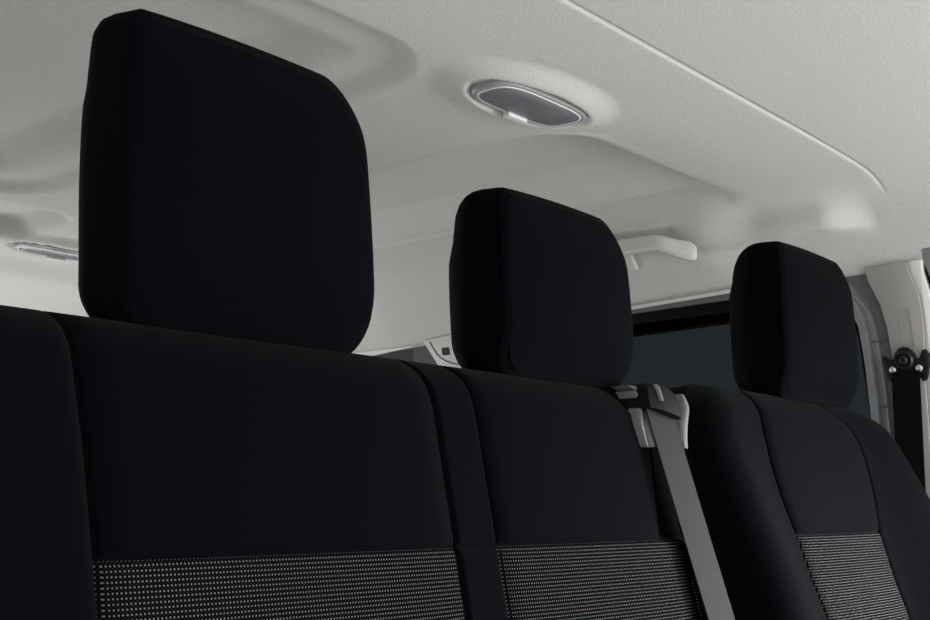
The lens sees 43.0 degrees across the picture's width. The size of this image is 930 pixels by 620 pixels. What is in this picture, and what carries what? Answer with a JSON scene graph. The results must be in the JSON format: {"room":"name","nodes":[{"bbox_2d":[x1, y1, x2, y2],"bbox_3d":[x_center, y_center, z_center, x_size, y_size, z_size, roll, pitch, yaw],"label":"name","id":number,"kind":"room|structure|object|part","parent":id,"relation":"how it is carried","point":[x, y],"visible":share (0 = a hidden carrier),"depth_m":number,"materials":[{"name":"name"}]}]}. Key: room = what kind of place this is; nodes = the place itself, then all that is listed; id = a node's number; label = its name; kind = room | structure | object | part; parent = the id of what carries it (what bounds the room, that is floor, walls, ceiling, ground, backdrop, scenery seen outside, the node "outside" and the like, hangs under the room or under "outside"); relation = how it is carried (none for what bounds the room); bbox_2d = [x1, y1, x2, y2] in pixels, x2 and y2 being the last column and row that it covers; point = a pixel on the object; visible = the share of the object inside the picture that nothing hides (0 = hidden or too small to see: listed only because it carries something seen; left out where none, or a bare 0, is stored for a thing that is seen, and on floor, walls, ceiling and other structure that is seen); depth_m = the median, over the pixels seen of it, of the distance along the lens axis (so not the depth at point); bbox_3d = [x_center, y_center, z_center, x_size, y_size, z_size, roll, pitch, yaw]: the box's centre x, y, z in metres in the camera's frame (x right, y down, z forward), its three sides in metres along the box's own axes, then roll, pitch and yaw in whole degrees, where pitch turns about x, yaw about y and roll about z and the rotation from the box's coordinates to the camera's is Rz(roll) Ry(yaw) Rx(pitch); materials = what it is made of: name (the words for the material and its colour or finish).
{"room":"vehicle interior","nodes":[
{"label":"vehicle interior","id":0,"kind":"room"},
{"bbox_2d":[0,0,929,352],"bbox_3d":[-0.318,-0.195,1.879,3.343,0.277,1.870,-8,-12,40],"label":"ceiling","id":1,"kind":"structure","parent":0,"point":[724,128],"depth_m":1.79,"materials":[{"name":"fabric"}]},
{"bbox_2d":[13,242,77,261],"bbox_3d":[-0.896,-0.128,2.611,0.087,0.022,0.204,-8,-12,40],"label":"recessed light","id":2,"kind":"object","parent":1,"relation":"in","point":[58,254],"visible":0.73,"depth_m":2.60,"materials":[{"name":"grey plastic"}]},
{"bbox_2d":[46,255,65,261],"bbox_3d":[-0.915,-0.115,2.642,0.012,0.007,0.044,-8,-12,40],"label":"switch","id":3,"kind":"object","parent":2,"relation":"attached to","point":[62,258],"depth_m":2.64,"materials":[{"name":"grey plastic"}]},
{"bbox_3d":[-0.900,-0.130,2.615,0.010,0.010,0.036,-8,-12,40],"label":"bulb","id":4,"kind":"part","parent":2,"relation":"part of","materials":[{"name":"white plastic"}]},
{"bbox_2d":[471,79,585,127],"bbox_3d":[0.092,-0.288,1.658,0.087,0.022,0.204,-8,-12,40],"label":"recessed light","id":5,"kind":"object","parent":1,"relation":"in","point":[478,90],"visible":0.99,"depth_m":1.66,"materials":[{"name":"grey plastic"}]},
{"bbox_2d":[503,111,526,123],"bbox_3d":[0.072,-0.275,1.689,0.012,0.007,0.044,-8,-12,40],"label":"switch","id":6,"kind":"object","parent":5,"relation":"attached to","point":[520,117],"depth_m":1.69,"materials":[{"name":"grey plastic"}]},
{"bbox_3d":[0.087,-0.290,1.662,0.010,0.010,0.036,-8,-12,40],"label":"bulb","id":7,"kind":"part","parent":5,"relation":"part of","materials":[{"name":"grey plastic"}]},
{"bbox_2d":[617,235,696,270],"bbox_3d":[0.321,-0.108,2.367,0.311,0.054,0.070,-8,-12,40],"label":"handle","id":8,"kind":"object","parent":1,"relation":"attached to","point":[681,249],"visible":0.6,"depth_m":2.29,"materials":[{"name":"white plastic"}]},
{"bbox_2d":[412,268,929,364],"bbox_3d":[0.314,0.645,2.634,3.220,1.500,0.395,-8,-12,40],"label":"wall","id":9,"kind":"structure","parent":0,"point":[421,354],"depth_m":2.86,"materials":[{"name":"grey plastic"}]},
{"bbox_2d":[355,344,421,355],"bbox_3d":[-0.256,0.115,2.966,0.400,0.021,0.011,-8,-12,40],"label":"trim","id":10,"kind":"structure","parent":9,"relation":"attached to","point":[376,352],"depth_m":2.92,"materials":[{"name":"white plastic"}]},
{"bbox_2d":[376,349,413,361],"bbox_3d":[-0.352,0.338,3.114,0.862,0.407,0.106,-8,-12,40],"label":"window","id":11,"kind":"structure","parent":9,"relation":"in","point":[407,354],"depth_m":2.92,"materials":[{"name":"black glass"}]},
{"bbox_3d":[0.003,0.302,2.829,0.230,0.440,0.140,-8,-12,40],"label":"post","id":12,"kind":"part","parent":9,"relation":"part of","materials":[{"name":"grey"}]},
{"bbox_2d":[423,335,460,367],"bbox_3d":[0.025,0.270,2.762,0.224,0.422,0.128,-8,-12,40],"label":"trim","id":13,"kind":"structure","parent":9,"relation":"attached to","point":[440,348],"depth_m":2.78,"materials":[{"name":"grey plastic"}]},
{"bbox_2d":[441,347,449,354],"bbox_3d":[-0.045,0.097,2.777,0.022,0.017,0.006,-8,-12,40],"label":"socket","id":14,"kind":"object","parent":9,"relation":"attached to","point":[444,350],"depth_m":2.78,"materials":[{"name":"black plastic"}]},
{"bbox_2d":[631,289,730,308],"bbox_3d":[0.320,0.002,2.467,0.860,0.034,0.008,-8,-12,40],"label":"trim","id":15,"kind":"structure","parent":9,"relation":"attached to","point":[727,290],"depth_m":2.37,"materials":[{"name":"white plastic"}]},
{"bbox_2d":[621,293,870,417],"bbox_3d":[0.388,0.216,2.477,0.946,0.494,0.138,-8,-12,40],"label":"window","id":16,"kind":"structure","parent":9,"relation":"in","point":[683,343],"depth_m":2.41,"materials":[{"name":"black glass"}]},
{"bbox_2d":[845,274,894,439],"bbox_3d":[0.738,0.175,2.181,0.165,0.476,0.132,-8,-12,40],"label":"trim","id":17,"kind":"structure","parent":9,"relation":"attached to","point":[868,314],"depth_m":2.15,"materials":[{"name":"grey paint"}]},
{"bbox_2d":[864,259,929,498],"bbox_3d":[0.797,0.146,2.111,0.121,0.450,0.135,-8,-12,40],"label":"trim","id":18,"kind":"structure","parent":9,"relation":"attached to","point":[901,289],"depth_m":2.09,"materials":[{"name":"grey plastic"}]},
{"bbox_2d":[882,347,929,490],"bbox_3d":[0.811,0.345,2.097,0.085,0.550,0.147,-6,-11,30],"label":"belt","id":19,"kind":"object","parent":9,"relation":"hanging from","point":[905,370],"visible":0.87,"depth_m":2.09,"materials":[{"name":"black fabric"}]},
{"bbox_3d":[0.782,0.097,2.089,0.086,0.063,0.024,-8,-12,40],"label":"anchor plate","id":20,"kind":"part","parent":19,"relation":"part of","materials":[{"name":"black plastic"}]},
{"bbox_2d":[922,247,929,275],"bbox_3d":[0.872,0.127,2.055,0.080,0.470,0.136,-8,-12,40],"label":"trim","id":21,"kind":"structure","parent":9,"relation":"attached to","point":[925,251],"depth_m":2.06,"materials":[{"name":"grey paint"}]},
{"label":"floor","id":22,"kind":"structure","parent":0,"visible":0},
{"bbox_2d":[0,9,705,619],"bbox_3d":[0.117,0.428,0.818,0.716,1.326,0.980,-8,-12,40],"label":"seat","id":23,"kind":"object","parent":22,"relation":"on","point":[212,441],"visible":0.98,"depth_m":0.94,"materials":[{"name":"black fabric"}]},
{"bbox_3d":[-0.166,-0.095,0.965,0.035,0.243,0.262,-8,-12,40],"label":"panel","id":24,"kind":"part","parent":23,"relation":"part of","materials":[{"name":"black fabric"}]},
{"bbox_3d":[-0.153,0.104,0.929,0.082,0.171,0.368,-8,-12,40],"label":"panel","id":25,"kind":"part","parent":23,"relation":"part of","materials":[{"name":"black fabric"}]},
{"bbox_3d":[-0.089,0.386,0.834,0.099,0.416,0.356,-8,-12,40],"label":"dotted panel","id":26,"kind":"part","parent":23,"relation":"part of","materials":[{"name":"black fabric"}]},
{"bbox_3d":[0.098,0.153,1.221,0.082,0.171,0.325,-8,-12,40],"label":"panel","id":27,"kind":"part","parent":23,"relation":"part of","materials":[{"name":"black fabric"}]},
{"bbox_3d":[0.114,-0.017,1.286,0.035,0.196,0.250,-8,-12,40],"label":"panel","id":28,"kind":"part","parent":23,"relation":"part of","materials":[{"name":"black fabric"}]},
{"bbox_3d":[0.172,0.436,1.137,0.099,0.416,0.336,-8,-12,40],"label":"dotted panel","id":29,"kind":"part","parent":23,"relation":"part of","materials":[{"name":"grey fabric"}]},
{"bbox_3d":[0.199,0.096,1.356,0.034,0.013,0.068,-8,-12,40],"label":"guide plate","id":30,"kind":"part","parent":23,"relation":"part of","materials":[{"name":"grey plastic"}]},
{"bbox_3d":[0.201,0.174,1.346,0.075,0.171,0.124,-8,-12,40],"label":"edge panel","id":31,"kind":"part","parent":23,"relation":"part of","materials":[{"name":"black fabric"}]},
{"bbox_2d":[618,383,680,419],"bbox_3d":[0.211,0.105,1.349,0.060,0.038,0.066,-8,-12,40],"label":"hood","id":32,"kind":"object","parent":23,"relation":"attached to","point":[658,398],"depth_m":1.33,"materials":[{"name":"grey plastic"}]},
{"bbox_3d":[0.267,0.461,1.282,0.132,0.416,0.062,-8,-12,40],"label":"edge panel","id":33,"kind":"part","parent":23,"relation":"part of","materials":[{"name":"black fabric"}]},
{"bbox_2d":[643,399,734,619],"bbox_3d":[0.281,0.325,1.301,0.167,0.450,0.047,0,-10,-2],"label":"belt","id":34,"kind":"object","parent":23,"relation":"attached to","point":[688,509],"visible":0.97,"depth_m":1.31,"materials":[{"name":"grey fabric"}]},
{"bbox_2d":[670,241,929,619],"bbox_3d":[0.687,0.536,1.448,0.713,1.322,0.678,-8,-12,40],"label":"seat","id":35,"kind":"object","parent":22,"relation":"on","point":[812,509],"visible":0.99,"depth_m":1.63,"materials":[{"name":"black fabric"}]},
{"bbox_3d":[0.476,0.213,1.643,0.095,0.191,0.316,-8,-12,40],"label":"panel","id":36,"kind":"part","parent":35,"relation":"part of","materials":[{"name":"black fabric"}]},
{"bbox_3d":[0.520,0.027,1.733,0.035,0.224,0.266,-8,-12,40],"label":"panel","id":37,"kind":"part","parent":35,"relation":"part of","materials":[{"name":"black fabric"}]},
{"bbox_3d":[0.557,0.506,1.554,0.098,0.416,0.314,-8,-12,40],"label":"dotted panel","id":38,"kind":"part","parent":35,"relation":"part of","materials":[{"name":"grey fabric"}]}
]}

